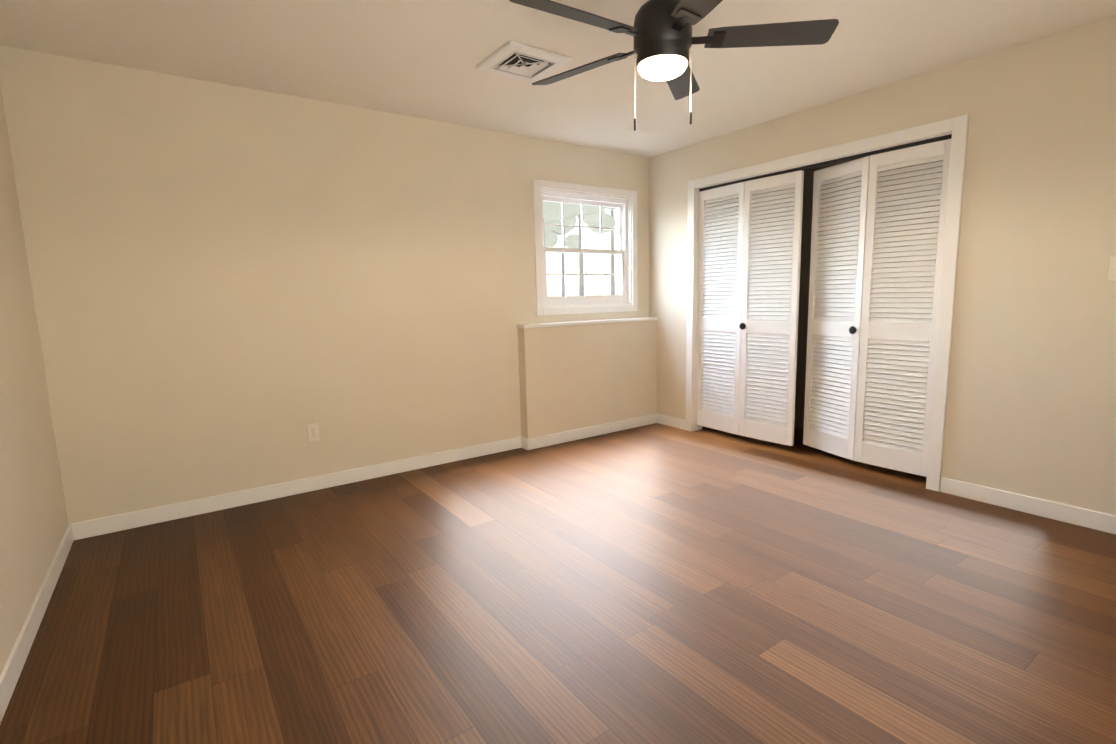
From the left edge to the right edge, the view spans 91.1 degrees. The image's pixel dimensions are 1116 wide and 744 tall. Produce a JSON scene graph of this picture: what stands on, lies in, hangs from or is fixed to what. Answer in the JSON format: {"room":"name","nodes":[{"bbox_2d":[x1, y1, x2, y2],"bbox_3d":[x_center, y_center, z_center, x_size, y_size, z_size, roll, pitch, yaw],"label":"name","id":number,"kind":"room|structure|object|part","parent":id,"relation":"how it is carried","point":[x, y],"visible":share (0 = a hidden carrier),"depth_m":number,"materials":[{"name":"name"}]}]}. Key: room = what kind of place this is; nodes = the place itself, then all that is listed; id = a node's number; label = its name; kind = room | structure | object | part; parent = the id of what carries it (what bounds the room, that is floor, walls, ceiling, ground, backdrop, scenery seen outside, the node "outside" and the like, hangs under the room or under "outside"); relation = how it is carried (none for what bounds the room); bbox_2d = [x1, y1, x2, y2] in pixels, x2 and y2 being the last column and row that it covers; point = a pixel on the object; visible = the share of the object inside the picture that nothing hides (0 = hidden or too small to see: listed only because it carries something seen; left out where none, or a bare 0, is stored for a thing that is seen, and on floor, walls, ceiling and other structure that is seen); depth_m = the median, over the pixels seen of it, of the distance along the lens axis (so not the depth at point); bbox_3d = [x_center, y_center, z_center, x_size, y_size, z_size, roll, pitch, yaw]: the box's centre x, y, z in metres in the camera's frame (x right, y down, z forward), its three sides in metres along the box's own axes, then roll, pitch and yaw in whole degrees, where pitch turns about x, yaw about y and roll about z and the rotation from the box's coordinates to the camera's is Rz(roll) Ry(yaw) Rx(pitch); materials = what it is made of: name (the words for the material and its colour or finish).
{"room":"empty bedroom","nodes":[
{"label":"empty bedroom","id":0,"kind":"room"},
{"bbox_2d":[0,84,67,674],"bbox_3d":[-1.275,-0.074,0.760,0.120,2.440,4.754,-7,10,-35],"label":"wall","id":1,"kind":"structure","parent":0,"point":[33,520],"depth_m":2.31,"materials":[{"name":"paint"}]},
{"bbox_2d":[0,524,73,723],"bbox_3d":[-1.225,1.076,1.004,0.013,0.092,4.621,-7,10,-35],"label":"baseboard","id":2,"kind":"structure","parent":1,"relation":"attached to","point":[13,667],"depth_m":2.02,"materials":[{"name":"paint"}]},
{"bbox_2d":[0,45,648,523],"bbox_3d":[-0.906,-0.533,3.973,4.470,2.440,0.120,-7,10,-35],"label":"wall","id":3,"kind":"structure","parent":0,"point":[234,289],"depth_m":3.28,"materials":[{"name":"paint"}]},
{"bbox_2d":[68,436,520,539],"bbox_3d":[-1.431,0.707,3.670,2.784,0.092,0.013,-7,10,-35],"label":"baseboard","id":4,"kind":"structure","parent":3,"relation":"attached to","point":[113,523],"depth_m":3.42,"materials":[{"name":"paint"}]},
{"bbox_2d":[307,423,319,441],"bbox_3d":[-1.577,0.391,3.530,0.070,0.114,0.008,-7,10,-35],"label":"electrical outlet","id":5,"kind":"object","parent":3,"relation":"attached to","point":[313,432],"visible":1,"depth_m":3.53,"materials":[{"name":"beige plastic"}]},
{"bbox_2d":[533,179,637,315],"bbox_3d":[0.234,-1.042,4.712,1.105,1.065,0.136,-7,10,-35],"label":"window","id":6,"kind":"structure","parent":3,"relation":"in","point":[623,202],"depth_m":4.71,"materials":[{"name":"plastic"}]},
{"bbox_3d":[0.210,-1.249,4.710,0.897,0.446,0.026,-7,10,-35],"label":"window sash","id":7,"kind":"part","parent":6,"relation":"part of","materials":[{"name":"white wood"}]},
{"bbox_3d":[0.223,-1.049,4.726,0.825,0.775,0.042,-7,10,-35],"label":"window muntins","id":8,"kind":"part","parent":6,"relation":"part of","materials":[{"name":"white wood"}]},
{"bbox_3d":[0.237,-0.845,4.742,0.897,0.436,0.026,-7,10,-35],"label":"window sash","id":9,"kind":"part","parent":6,"relation":"part of","materials":[{"name":"white wood"}]},
{"bbox_2d":[0,423,1115,743],"bbox_3d":[0.809,0.925,2.442,5.240,0.100,4.874,-7,10,-35],"label":"floor","id":10,"kind":"structure","parent":0,"point":[656,583],"depth_m":2.12,"materials":[{"name":"brown wood"}]},
{"bbox_2d":[0,0,1115,156],"bbox_3d":[0.751,-1.590,2.089,5.240,0.100,4.874,-7,10,-35],"label":"ceiling","id":11,"kind":"structure","parent":0,"point":[419,58],"depth_m":2.74,"materials":[{"name":"paint"}]},
{"bbox_2d":[476,40,571,82],"bbox_3d":[-0.181,-1.613,2.876,0.375,0.030,0.365,-7,10,-35],"label":"ceiling vent","id":12,"kind":"object","parent":11,"relation":"in","point":[519,61],"visible":0.98,"depth_m":2.85,"materials":[{"name":"white metal"}]},
{"bbox_2d":[509,0,838,130],"bbox_3d":[0.373,-1.247,2.135,1.221,0.575,1.261,-7,10,-35],"label":"ceiling fan","id":13,"kind":"object","parent":11,"relation":"hanging from","point":[660,32],"visible":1,"depth_m":2.08,"materials":[{"name":"black metal"}]},
{"bbox_3d":[0.408,-1.372,2.134,0.226,0.328,0.226,-7,10,-35],"label":"motor","id":14,"kind":"part","parent":13,"relation":"part of","materials":[{"name":"black metal"}]},
{"bbox_3d":[0.412,-1.188,2.160,0.192,0.045,0.192,-7,10,-35],"label":"light glass","id":15,"kind":"part","parent":13,"relation":"part of","materials":[{"name":"white glass"}]},
{"bbox_2d":[518,320,656,438],"bbox_3d":[0.310,0.066,4.778,1.446,0.975,0.100,-7,10,-35],"label":"wall","id":16,"kind":"structure","parent":0,"point":[572,377],"depth_m":4.66,"materials":[{"name":"paint"}]},
{"bbox_2d":[521,437,528,449],"bbox_3d":[-0.268,0.576,4.413,0.013,0.092,0.100,-7,10,-35],"label":"baseboard","id":17,"kind":"structure","parent":16,"relation":"attached to","point":[524,443],"depth_m":4.40,"materials":[{"name":"paint"}]},
{"bbox_2d":[516,317,657,327],"bbox_3d":[0.299,-0.428,4.697,1.458,0.026,0.118,-7,10,-35],"label":"ledge cap","id":18,"kind":"object","parent":16,"relation":"on","point":[537,325],"visible":1,"depth_m":4.58,"materials":[{"name":"paint"}]},
{"bbox_2d":[528,413,656,449],"bbox_3d":[0.353,0.508,4.793,1.446,0.092,0.013,-7,10,-35],"label":"baseboard","id":19,"kind":"structure","parent":16,"relation":"attached to","point":[567,436],"depth_m":4.73,"materials":[{"name":"paint"}]},
{"bbox_2d":[705,160,942,429],"bbox_3d":[2.114,-0.638,4.227,0.770,2.440,2.781,-7,10,-35],"label":"wall","id":20,"kind":"structure","parent":0,"point":[804,291],"depth_m":4.67,"materials":[{"name":"paint"}]},
{"bbox_2d":[649,15,1115,515],"bbox_3d":[2.241,-0.509,3.284,0.120,2.440,4.634,-7,10,-35],"label":"wall","id":21,"kind":"structure","parent":0,"point":[1031,403],"depth_m":2.91,"materials":[{"name":"paint"}]},
{"bbox_2d":[657,413,685,429],"bbox_3d":[1.044,0.456,5.052,0.013,0.092,0.354,-7,10,-35],"label":"baseboard","id":22,"kind":"structure","parent":21,"relation":"attached to","point":[675,422],"depth_m":5.04,"materials":[{"name":"paint"}]},
{"bbox_2d":[697,156,869,459],"bbox_3d":[1.659,-0.459,4.207,0.169,2.000,1.380,-7,10,-35],"label":"closet doors","id":23,"kind":"structure","parent":21,"relation":"in","point":[746,381],"depth_m":4.11,"materials":[{"name":"paint"}]},
{"bbox_2d":[739,323,745,329],"bbox_3d":[1.462,-0.362,4.324,0.040,0.054,0.054,-8,10,-38],"label":"handle","id":24,"kind":"object","parent":23,"relation":"attached to","point":[742,326],"visible":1,"depth_m":4.31,"materials":[{"name":"black metal"}]},
{"bbox_2d":[849,326,856,333],"bbox_3d":[1.971,-0.280,3.651,0.040,0.054,0.054,-4,8,-19],"label":"handle","id":25,"kind":"object","parent":23,"relation":"attached to","point":[852,329],"visible":1,"depth_m":3.64,"materials":[{"name":"black metal"}]},
{"bbox_2d":[699,134,951,191],"bbox_3d":[1.729,-1.433,3.855,0.035,0.022,1.837,-7,10,-35],"label":"trim","id":26,"kind":"structure","parent":21,"relation":"attached to","point":[850,158],"depth_m":3.64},
{"bbox_2d":[685,114,968,491],"bbox_3d":[1.754,-0.424,3.998,0.124,2.096,1.877,-7,10,-35],"label":"door frame","id":27,"kind":"structure","parent":21,"relation":"attached to","point":[696,427],"depth_m":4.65,"materials":[{"name":"paint"}]},
{"bbox_2d":[854,139,950,476],"bbox_3d":[2.147,-0.361,3.435,0.028,2.000,0.456,-7,10,-36],"label":"closet doors","id":28,"kind":"structure","parent":21,"relation":"in","point":[899,320],"depth_m":3.42,"materials":[{"name":"paint"}]},
{"bbox_2d":[940,477,1115,533],"bbox_3d":[2.925,0.783,2.410,0.013,0.092,2.168,-7,10,-35],"label":"baseboard","id":29,"kind":"structure","parent":21,"relation":"attached to","point":[1096,520],"depth_m":2.93,"materials":[{"name":"paint"}]},
{"bbox_2d":[1107,256,1115,280],"bbox_3d":[2.659,-0.488,2.567,0.021,0.116,0.116,-7,10,-35],"label":"light switch","id":30,"kind":"object","parent":21,"relation":"attached to","point":[1111,276],"visible":1,"depth_m":2.60,"materials":[{"name":"beige plastic"}]},
{"label":"outside","id":31,"kind":"structure","parent":0,"visible":0},
{"bbox_3d":[-14.380,-1.880,29.066,70.000,0.050,55.616,-7,10,-35],"label":"ground","id":32,"kind":"structure","parent":31,"visible":0},
{"bbox_2d":[543,201,616,295],"bbox_3d":[1.013,-7.725,24.822,13.990,12.000,11.041,-7,10,-35],"label":"trees","id":33,"kind":"object","parent":32,"relation":"on","point":[568,239],"depth_m":23.70,"materials":[{"name":"green plant"}]}
]}

